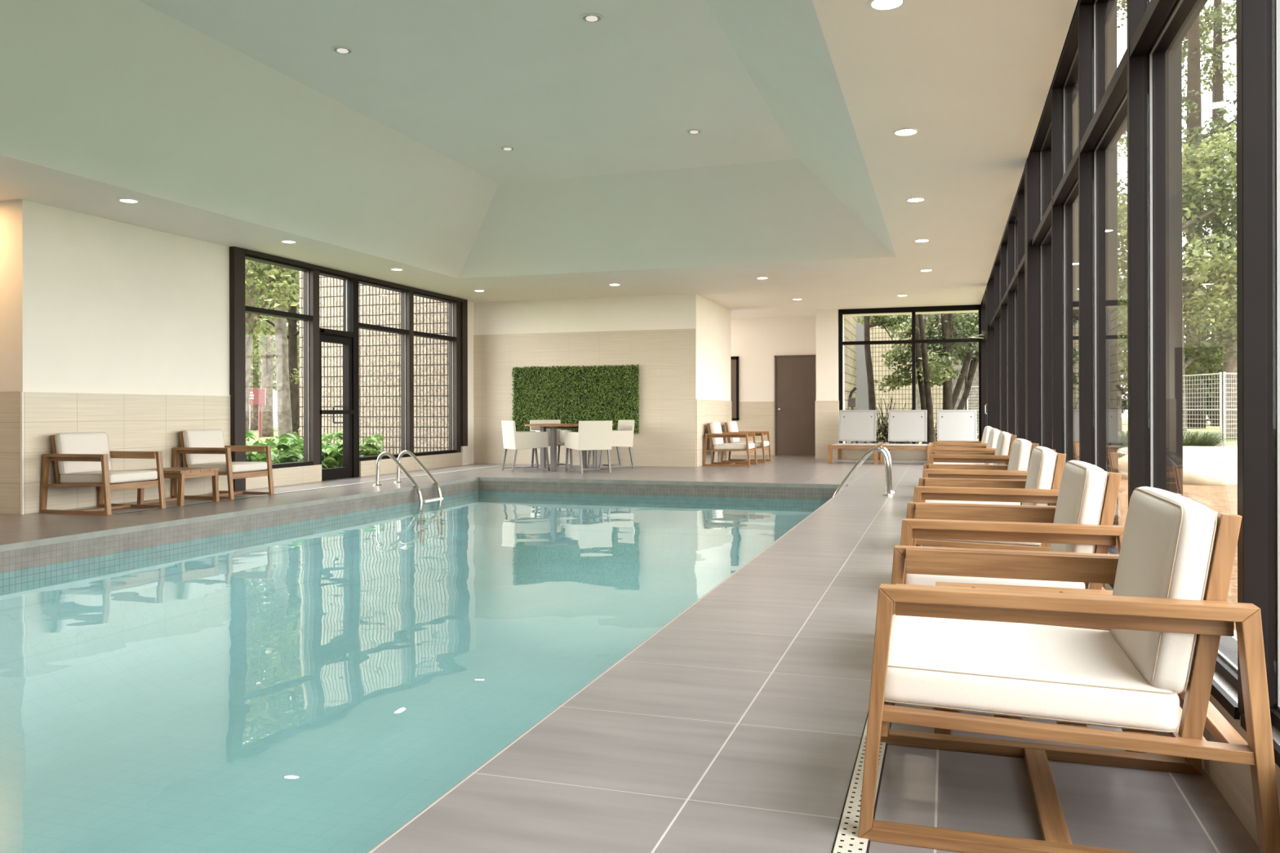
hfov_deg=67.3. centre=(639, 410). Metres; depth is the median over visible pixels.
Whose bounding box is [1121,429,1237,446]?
ornamental grass
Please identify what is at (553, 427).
dining table
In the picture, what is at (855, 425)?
sun lounger
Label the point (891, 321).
slim tree
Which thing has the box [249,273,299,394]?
tree
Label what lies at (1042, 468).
cushion
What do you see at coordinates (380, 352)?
wall
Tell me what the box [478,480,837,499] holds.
wall
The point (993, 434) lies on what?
cushion
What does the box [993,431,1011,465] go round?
cushion
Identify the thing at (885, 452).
pool ladder
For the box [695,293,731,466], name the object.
wall pier
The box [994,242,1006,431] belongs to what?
window
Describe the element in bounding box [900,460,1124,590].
lounge chair
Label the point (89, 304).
wall
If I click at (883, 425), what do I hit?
shrub
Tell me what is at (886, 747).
trim
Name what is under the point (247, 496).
drain grate
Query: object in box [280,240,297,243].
recessed light
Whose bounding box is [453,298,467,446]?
trim
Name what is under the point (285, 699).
pool water
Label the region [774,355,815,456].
door
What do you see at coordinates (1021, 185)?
window
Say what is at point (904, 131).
recessed light
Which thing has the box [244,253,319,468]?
window
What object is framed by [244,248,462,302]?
trim
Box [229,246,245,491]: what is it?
trim
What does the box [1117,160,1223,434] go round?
tree
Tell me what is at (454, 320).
window
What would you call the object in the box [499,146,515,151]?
recessed light
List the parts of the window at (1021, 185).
head frame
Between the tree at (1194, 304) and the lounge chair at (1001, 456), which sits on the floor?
the lounge chair at (1001, 456)
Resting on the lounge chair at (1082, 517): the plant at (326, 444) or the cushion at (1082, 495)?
the cushion at (1082, 495)
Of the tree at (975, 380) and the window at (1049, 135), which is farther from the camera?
the tree at (975, 380)
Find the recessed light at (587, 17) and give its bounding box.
[579,13,603,22]
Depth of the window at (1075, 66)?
5.16 m
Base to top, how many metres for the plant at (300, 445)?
0.796 m
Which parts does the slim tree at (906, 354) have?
crown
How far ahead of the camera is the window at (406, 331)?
16.45 m
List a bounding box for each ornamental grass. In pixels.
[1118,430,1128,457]
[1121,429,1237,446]
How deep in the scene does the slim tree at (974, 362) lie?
25.45 m
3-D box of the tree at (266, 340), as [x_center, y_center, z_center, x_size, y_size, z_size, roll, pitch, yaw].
[-16.346,-4.646,44.188,10.358,11.717,9.661,0,0,-19]
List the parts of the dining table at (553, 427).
leg, leg, under frame, leg, leg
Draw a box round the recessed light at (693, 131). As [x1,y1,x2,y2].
[685,128,702,134]
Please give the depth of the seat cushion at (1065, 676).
2.29 m
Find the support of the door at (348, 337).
in the wall at (309, 473)
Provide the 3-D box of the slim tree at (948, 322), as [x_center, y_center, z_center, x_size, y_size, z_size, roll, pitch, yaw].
[7.784,-1.584,24.393,2.028,5.411,1.564,0,0,18]
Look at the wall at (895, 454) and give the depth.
19.91 m
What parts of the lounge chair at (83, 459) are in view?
leg, post, seat rail, floor rail, armrest, leg, leg, floor rail, armrest, leg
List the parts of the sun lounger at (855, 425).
leg, leg, rail, sling seat, backrest, frame, leg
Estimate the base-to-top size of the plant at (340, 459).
0.707 m
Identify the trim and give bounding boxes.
[20,391,230,515]
[118,466,922,852]
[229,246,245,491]
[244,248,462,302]
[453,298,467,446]
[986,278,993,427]
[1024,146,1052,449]
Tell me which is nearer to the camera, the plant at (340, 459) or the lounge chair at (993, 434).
the lounge chair at (993, 434)
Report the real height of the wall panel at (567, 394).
1.318 m
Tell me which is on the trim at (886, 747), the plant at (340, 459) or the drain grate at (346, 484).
the drain grate at (346, 484)
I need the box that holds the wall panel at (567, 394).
[511,363,639,434]
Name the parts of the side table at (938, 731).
leg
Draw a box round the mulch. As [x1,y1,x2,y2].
[1118,478,1237,631]
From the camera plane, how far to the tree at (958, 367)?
38.73 m
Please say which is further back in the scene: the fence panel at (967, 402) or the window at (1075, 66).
the fence panel at (967, 402)
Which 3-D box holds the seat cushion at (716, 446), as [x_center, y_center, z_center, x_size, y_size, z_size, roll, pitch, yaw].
[1.771,0.666,18.035,0.673,0.128,0.627,0,0,18]
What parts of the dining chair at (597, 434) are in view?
leg, panel, floor rail, leg, leg, backrest, leg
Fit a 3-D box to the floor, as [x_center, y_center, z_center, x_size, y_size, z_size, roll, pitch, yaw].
[-2.153,1.051,9.610,11.850,0.052,27.400,0,0,18]
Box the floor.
[0,454,1258,852]
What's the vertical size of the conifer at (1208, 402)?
6.313 m
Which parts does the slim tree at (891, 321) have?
crown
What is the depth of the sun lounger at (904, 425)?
19.04 m
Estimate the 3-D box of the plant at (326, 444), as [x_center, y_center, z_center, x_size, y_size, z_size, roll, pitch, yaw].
[-5.971,0.763,17.744,1.132,0.747,1.074,0,0,30]
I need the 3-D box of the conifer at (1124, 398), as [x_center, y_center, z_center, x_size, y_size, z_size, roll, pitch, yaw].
[37.723,-2.660,77.769,7.828,7.381,6.412,0,0,18]
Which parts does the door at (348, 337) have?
handle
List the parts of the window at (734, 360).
dark pane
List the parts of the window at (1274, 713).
sill frame, sill plate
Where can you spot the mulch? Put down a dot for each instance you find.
(1220, 499)
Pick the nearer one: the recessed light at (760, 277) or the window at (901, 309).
the recessed light at (760, 277)
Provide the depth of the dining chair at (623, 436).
17.08 m
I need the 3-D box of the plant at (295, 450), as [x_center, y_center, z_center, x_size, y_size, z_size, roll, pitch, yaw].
[-5.561,0.865,15.050,0.733,0.540,0.825,0,0,33]
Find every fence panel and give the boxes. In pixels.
[966,386,978,435]
[1182,372,1222,446]
[1222,371,1237,446]
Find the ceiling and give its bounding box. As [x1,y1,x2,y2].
[0,0,1077,318]
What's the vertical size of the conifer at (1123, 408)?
6.797 m
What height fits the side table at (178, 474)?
0.384 m
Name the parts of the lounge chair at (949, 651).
leg, leg, floor rail, armrest, floor rail, seat rail, armrest, leg, post, rail, leg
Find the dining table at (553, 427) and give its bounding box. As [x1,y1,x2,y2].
[524,423,613,471]
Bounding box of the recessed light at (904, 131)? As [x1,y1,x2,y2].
[892,128,919,136]
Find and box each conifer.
[1120,364,1128,413]
[1120,373,1210,423]
[1184,360,1210,416]
[1206,353,1210,418]
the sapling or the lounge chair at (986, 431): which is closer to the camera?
the lounge chair at (986, 431)
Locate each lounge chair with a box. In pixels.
[39,431,165,515]
[170,429,274,499]
[702,422,757,466]
[720,421,771,462]
[857,486,1279,852]
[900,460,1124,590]
[911,446,1066,551]
[920,438,1039,546]
[928,431,1022,505]
[931,428,1004,464]
[933,426,994,463]
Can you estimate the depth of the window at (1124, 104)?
3.75 m
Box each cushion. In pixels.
[54,431,111,474]
[60,470,157,484]
[182,429,226,465]
[187,462,266,472]
[709,422,723,444]
[713,443,755,449]
[726,421,739,442]
[734,440,768,447]
[884,613,1179,733]
[906,573,1084,589]
[916,537,1040,546]
[924,499,1020,505]
[933,462,985,464]
[981,426,991,443]
[984,428,999,464]
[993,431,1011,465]
[1007,438,1031,471]
[1022,446,1057,506]
[1049,460,1107,553]
[1109,486,1217,693]
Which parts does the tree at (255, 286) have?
crown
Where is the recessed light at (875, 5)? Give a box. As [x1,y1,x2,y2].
[866,0,906,11]
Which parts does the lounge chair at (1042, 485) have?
leg, leg, armrest, seat rail, armrest, post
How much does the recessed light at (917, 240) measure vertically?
0.006 m
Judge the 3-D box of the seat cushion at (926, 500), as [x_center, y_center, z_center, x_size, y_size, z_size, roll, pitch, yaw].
[2.417,0.664,7.075,0.673,0.128,0.627,0,0,17]
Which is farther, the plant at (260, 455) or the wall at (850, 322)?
the wall at (850, 322)
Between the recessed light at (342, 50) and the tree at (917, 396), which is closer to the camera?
the recessed light at (342, 50)
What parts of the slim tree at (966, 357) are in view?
crown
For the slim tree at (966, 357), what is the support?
on the lawn at (1124, 420)
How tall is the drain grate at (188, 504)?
0.001 m
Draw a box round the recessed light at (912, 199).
[905,197,926,202]
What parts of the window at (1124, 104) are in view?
head frame, sill frame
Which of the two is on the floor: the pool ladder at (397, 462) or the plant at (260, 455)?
the pool ladder at (397, 462)
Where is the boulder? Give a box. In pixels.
[1118,445,1237,485]
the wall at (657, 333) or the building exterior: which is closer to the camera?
the wall at (657, 333)
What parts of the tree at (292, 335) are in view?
crown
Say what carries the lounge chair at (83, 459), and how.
on the floor
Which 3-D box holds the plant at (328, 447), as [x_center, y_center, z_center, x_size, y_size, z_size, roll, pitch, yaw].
[-5.324,0.845,15.460,0.854,0.580,0.854,0,0,-10]
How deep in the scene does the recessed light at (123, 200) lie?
9.65 m
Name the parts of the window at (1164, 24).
sill plate, sill frame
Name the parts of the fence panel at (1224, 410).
post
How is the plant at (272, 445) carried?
on the lawn at (1124, 420)
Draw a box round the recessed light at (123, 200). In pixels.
[117,198,139,203]
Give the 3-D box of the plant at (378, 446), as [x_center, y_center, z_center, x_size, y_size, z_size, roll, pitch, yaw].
[-5.014,0.799,17.248,1.015,0.670,0.964,0,0,-3]
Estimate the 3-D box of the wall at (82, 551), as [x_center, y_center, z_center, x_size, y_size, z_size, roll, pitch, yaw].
[-4.879,1.758,7.987,0.300,1.348,14.650,0,0,18]
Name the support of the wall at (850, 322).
on the lawn at (1124, 420)
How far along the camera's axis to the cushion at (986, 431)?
12.31 m
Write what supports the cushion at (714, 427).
on the lounge chair at (715, 434)
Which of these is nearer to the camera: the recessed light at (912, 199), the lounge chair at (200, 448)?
the recessed light at (912, 199)
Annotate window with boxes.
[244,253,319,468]
[349,279,413,461]
[413,291,461,456]
[838,306,911,443]
[911,304,981,444]
[980,291,985,440]
[989,262,999,430]
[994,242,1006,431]
[1000,220,1013,435]
[1007,190,1025,439]
[1017,168,1024,272]
[1031,84,1079,462]
[1051,0,1118,545]
[1079,0,1182,588]
[1129,0,1276,719]
[1240,0,1279,768]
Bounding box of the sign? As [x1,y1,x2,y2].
[249,388,265,437]
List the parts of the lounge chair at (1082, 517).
leg, leg, armrest, armrest, post, leg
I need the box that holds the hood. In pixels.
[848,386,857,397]
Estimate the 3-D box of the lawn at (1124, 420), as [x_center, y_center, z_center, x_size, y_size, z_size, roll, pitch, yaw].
[15.201,1.104,47.634,280.000,0.001,220.000,0,0,18]
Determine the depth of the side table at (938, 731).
3.41 m
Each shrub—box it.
[861,396,918,444]
[875,416,919,444]
[915,423,937,442]
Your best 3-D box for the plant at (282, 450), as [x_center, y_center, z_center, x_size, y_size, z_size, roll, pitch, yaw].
[-6.170,0.773,16.668,1.047,0.728,1.103,0,0,35]
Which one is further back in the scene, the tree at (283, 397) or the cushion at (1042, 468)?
the tree at (283, 397)
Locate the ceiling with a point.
(238, 123)
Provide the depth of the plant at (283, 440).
15.43 m
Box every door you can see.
[319,270,359,479]
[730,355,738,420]
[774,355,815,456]
[967,285,986,426]
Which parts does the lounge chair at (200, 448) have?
leg, post, armrest, floor rail, seat rail, leg, floor rail, armrest, leg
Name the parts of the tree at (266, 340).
crown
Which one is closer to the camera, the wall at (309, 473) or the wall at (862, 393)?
the wall at (309, 473)
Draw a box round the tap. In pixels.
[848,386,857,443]
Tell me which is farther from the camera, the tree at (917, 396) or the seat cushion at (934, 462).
the tree at (917, 396)
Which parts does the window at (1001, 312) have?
head frame, glass pane, glass pane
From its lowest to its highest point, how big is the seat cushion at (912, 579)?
0.128 m
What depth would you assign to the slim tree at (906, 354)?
23.97 m
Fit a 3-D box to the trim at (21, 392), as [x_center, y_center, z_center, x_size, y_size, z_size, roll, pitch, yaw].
[-5.728,0.417,10.987,0.028,1.234,2.928,0,0,18]
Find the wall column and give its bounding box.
[815,309,844,458]
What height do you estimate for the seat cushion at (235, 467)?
0.128 m
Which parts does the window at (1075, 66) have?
head frame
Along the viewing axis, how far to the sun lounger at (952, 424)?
18.82 m
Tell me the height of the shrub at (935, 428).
0.922 m
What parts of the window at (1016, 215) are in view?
head frame, glass pane, glass pane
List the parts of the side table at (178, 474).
leg, floor rail, leg, leg, leg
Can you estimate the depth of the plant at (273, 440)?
15.93 m
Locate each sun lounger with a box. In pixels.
[827,409,883,464]
[880,409,932,464]
[931,409,977,445]
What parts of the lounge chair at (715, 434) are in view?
leg, post, leg, armrest, seat rail, floor rail, floor rail, armrest, leg, leg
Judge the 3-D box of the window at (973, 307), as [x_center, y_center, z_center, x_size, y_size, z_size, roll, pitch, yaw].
[6.269,-0.775,19.638,1.370,3.040,0.130,0,0,18]
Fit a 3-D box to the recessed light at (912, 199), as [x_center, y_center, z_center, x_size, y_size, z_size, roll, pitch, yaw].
[2.787,-2.134,9.711,0.200,0.006,0.200,0,0,18]
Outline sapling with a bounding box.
[288,368,299,438]
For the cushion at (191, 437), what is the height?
0.439 m
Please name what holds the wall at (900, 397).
on the lawn at (1124, 420)
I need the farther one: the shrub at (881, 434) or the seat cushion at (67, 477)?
the shrub at (881, 434)
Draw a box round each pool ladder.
[373,449,443,534]
[832,445,894,497]
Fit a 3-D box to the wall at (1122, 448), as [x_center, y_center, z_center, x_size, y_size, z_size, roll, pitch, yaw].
[11.666,0.762,23.018,2.525,0.659,2.463,0,0,30]
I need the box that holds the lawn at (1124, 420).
[248,417,1237,458]
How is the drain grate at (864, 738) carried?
on the trim at (886, 747)
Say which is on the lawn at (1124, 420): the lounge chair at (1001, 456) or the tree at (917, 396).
the tree at (917, 396)
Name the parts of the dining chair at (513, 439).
leg, backrest, leg, floor rail, floor rail, panel, leg, leg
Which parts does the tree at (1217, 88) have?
crown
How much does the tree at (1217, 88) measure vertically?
35.695 m
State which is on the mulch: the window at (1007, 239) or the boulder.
the boulder
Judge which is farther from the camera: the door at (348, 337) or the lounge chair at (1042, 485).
the door at (348, 337)
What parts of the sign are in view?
post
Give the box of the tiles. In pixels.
[17,490,829,573]
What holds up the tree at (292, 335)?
on the lawn at (1124, 420)
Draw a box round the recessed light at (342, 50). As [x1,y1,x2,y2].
[331,45,354,54]
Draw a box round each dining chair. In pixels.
[501,420,550,472]
[529,419,573,467]
[564,420,612,473]
[586,419,634,468]
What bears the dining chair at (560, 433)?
on the floor
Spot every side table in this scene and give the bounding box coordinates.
[137,466,219,506]
[933,582,1146,753]
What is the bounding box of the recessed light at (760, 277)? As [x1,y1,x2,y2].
[755,276,768,279]
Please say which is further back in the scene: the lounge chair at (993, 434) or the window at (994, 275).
the window at (994, 275)
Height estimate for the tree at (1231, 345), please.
10.326 m
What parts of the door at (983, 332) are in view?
frame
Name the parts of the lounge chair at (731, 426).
leg, post, floor rail, armrest, floor rail, armrest, leg, leg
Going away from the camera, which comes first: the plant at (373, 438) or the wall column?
the plant at (373, 438)
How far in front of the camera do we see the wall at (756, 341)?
21.94 m
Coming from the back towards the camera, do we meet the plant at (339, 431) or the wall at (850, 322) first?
the wall at (850, 322)
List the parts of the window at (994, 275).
head frame, glass pane, glass pane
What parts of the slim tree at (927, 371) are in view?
crown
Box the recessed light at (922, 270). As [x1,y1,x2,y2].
[919,269,933,271]
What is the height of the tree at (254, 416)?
16.215 m
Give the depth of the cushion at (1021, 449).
6.69 m
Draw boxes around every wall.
[0,199,230,514]
[0,480,478,595]
[245,445,468,489]
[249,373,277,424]
[299,271,448,455]
[467,301,474,463]
[473,293,695,466]
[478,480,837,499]
[730,315,816,456]
[841,448,927,460]
[844,316,856,443]
[856,315,868,443]
[869,313,964,434]
[1084,583,1279,847]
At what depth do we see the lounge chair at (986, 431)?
12.36 m
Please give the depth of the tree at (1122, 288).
27.09 m
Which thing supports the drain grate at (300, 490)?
on the trim at (886, 747)
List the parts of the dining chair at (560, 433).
leg, backrest, seat, leg, panel, leg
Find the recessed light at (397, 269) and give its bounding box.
[390,268,403,271]
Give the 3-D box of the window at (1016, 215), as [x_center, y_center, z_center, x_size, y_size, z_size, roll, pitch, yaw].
[4.123,-0.816,10.416,0.213,3.148,1.634,0,0,18]
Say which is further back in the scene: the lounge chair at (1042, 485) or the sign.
the sign
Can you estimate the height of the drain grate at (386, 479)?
0.001 m
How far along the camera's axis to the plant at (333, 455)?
15.95 m
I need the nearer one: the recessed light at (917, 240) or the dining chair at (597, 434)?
the recessed light at (917, 240)
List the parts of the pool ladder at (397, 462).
handrail, handrail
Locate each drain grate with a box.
[115,503,190,513]
[190,496,253,504]
[253,489,305,496]
[306,484,351,489]
[352,479,391,484]
[833,742,885,852]
[861,719,885,745]
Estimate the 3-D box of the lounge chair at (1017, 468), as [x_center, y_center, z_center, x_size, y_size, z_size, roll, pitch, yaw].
[2.488,0.608,7.053,0.883,0.811,0.750,0,0,17]
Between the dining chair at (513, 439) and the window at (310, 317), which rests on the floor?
the dining chair at (513, 439)
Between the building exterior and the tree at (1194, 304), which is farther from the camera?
the building exterior
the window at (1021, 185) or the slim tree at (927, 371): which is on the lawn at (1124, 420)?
the slim tree at (927, 371)
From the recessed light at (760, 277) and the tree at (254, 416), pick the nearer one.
the recessed light at (760, 277)
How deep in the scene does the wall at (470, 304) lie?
18.70 m
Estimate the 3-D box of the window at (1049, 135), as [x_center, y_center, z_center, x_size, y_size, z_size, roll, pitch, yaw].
[3.125,-0.813,7.289,0.213,3.148,1.679,0,0,18]
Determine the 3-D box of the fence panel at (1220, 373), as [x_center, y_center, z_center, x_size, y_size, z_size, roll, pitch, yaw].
[14.790,0.045,25.800,0.056,2.080,2.460,0,0,-3]
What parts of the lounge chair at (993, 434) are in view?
armrest, armrest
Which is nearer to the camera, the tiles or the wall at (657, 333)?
the tiles
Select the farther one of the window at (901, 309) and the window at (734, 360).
the window at (734, 360)
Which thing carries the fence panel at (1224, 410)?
on the lawn at (1124, 420)
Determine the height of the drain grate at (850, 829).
0.001 m
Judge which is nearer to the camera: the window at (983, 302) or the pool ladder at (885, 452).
the pool ladder at (885, 452)
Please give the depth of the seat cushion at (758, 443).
18.96 m
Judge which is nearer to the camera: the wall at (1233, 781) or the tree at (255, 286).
the wall at (1233, 781)
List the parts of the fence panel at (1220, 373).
post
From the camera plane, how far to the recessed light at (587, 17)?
8.12 m
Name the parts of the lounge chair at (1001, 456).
leg, armrest, armrest, post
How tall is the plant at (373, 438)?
0.756 m
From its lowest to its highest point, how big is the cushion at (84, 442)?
0.439 m
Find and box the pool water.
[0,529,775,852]
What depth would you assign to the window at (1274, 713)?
2.31 m
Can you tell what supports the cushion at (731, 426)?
on the lounge chair at (731, 426)
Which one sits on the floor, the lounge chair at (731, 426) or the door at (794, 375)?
the lounge chair at (731, 426)
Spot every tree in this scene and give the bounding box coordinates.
[244,259,299,444]
[249,266,275,430]
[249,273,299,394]
[250,262,299,436]
[253,262,299,432]
[254,267,293,453]
[856,314,911,443]
[873,314,930,444]
[906,311,978,409]
[915,314,959,444]
[915,316,926,409]
[951,311,978,409]
[951,314,965,409]
[955,323,978,409]
[964,343,978,438]
[969,271,1127,377]
[1117,0,1236,426]
[1117,124,1236,437]
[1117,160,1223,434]
[1117,174,1237,439]
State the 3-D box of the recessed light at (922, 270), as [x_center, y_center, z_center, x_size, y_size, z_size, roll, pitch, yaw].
[4.352,-2.137,14.617,0.200,0.006,0.200,0,0,18]
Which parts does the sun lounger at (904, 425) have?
leg, rail, sling seat, backrest, frame, rail, leg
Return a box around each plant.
[245,431,303,462]
[245,433,303,463]
[245,435,276,462]
[245,435,303,454]
[252,443,279,463]
[260,435,292,452]
[264,438,324,461]
[264,448,303,462]
[275,443,328,468]
[288,441,342,468]
[288,444,337,468]
[302,432,342,448]
[302,436,342,468]
[321,434,374,460]
[323,430,363,457]
[335,432,385,456]
[359,437,383,455]
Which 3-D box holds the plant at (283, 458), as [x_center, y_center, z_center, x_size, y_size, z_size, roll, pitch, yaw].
[-5.742,0.740,14.476,1.166,0.793,1.170,0,0,1]
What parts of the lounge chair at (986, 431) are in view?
armrest, armrest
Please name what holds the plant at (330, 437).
on the lawn at (1124, 420)
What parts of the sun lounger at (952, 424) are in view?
backrest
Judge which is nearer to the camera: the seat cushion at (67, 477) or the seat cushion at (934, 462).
the seat cushion at (67, 477)
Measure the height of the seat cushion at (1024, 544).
0.128 m
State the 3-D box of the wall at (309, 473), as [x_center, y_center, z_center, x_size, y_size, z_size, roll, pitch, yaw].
[-4.344,0.850,15.510,0.290,0.360,6.130,0,0,18]
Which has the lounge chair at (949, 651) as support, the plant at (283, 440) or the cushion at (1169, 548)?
the cushion at (1169, 548)
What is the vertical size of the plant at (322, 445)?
0.623 m
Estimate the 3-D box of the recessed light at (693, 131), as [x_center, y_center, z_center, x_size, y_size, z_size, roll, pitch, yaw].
[0.644,-3.325,11.454,0.200,0.012,0.200,0,0,18]
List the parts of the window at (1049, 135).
head frame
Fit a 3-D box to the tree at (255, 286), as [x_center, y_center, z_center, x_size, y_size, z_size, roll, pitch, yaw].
[-10.289,-2.599,23.908,6.102,7.607,5.848,0,0,18]
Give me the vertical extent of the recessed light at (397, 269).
0.006 m
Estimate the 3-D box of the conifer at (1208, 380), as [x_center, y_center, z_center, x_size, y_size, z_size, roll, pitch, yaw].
[40.020,-1.695,69.908,6.582,5.439,7.077,0,0,18]
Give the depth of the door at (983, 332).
17.65 m
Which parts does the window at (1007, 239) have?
head frame, glass pane, glass pane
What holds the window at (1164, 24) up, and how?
in the wall at (1233, 781)
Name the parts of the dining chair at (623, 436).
leg, leg, floor rail, leg, panel, backrest, leg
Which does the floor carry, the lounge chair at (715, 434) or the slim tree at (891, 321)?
the lounge chair at (715, 434)
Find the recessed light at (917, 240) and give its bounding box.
[913,239,929,242]
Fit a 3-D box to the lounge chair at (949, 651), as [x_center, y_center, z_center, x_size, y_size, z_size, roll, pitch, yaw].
[1.051,0.612,2.508,0.883,0.811,0.750,0,0,18]
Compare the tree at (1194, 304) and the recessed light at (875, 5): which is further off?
the tree at (1194, 304)
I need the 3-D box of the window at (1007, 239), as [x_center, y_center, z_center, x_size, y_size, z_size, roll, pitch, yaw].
[4.603,-0.817,11.921,0.213,3.148,1.534,0,0,18]

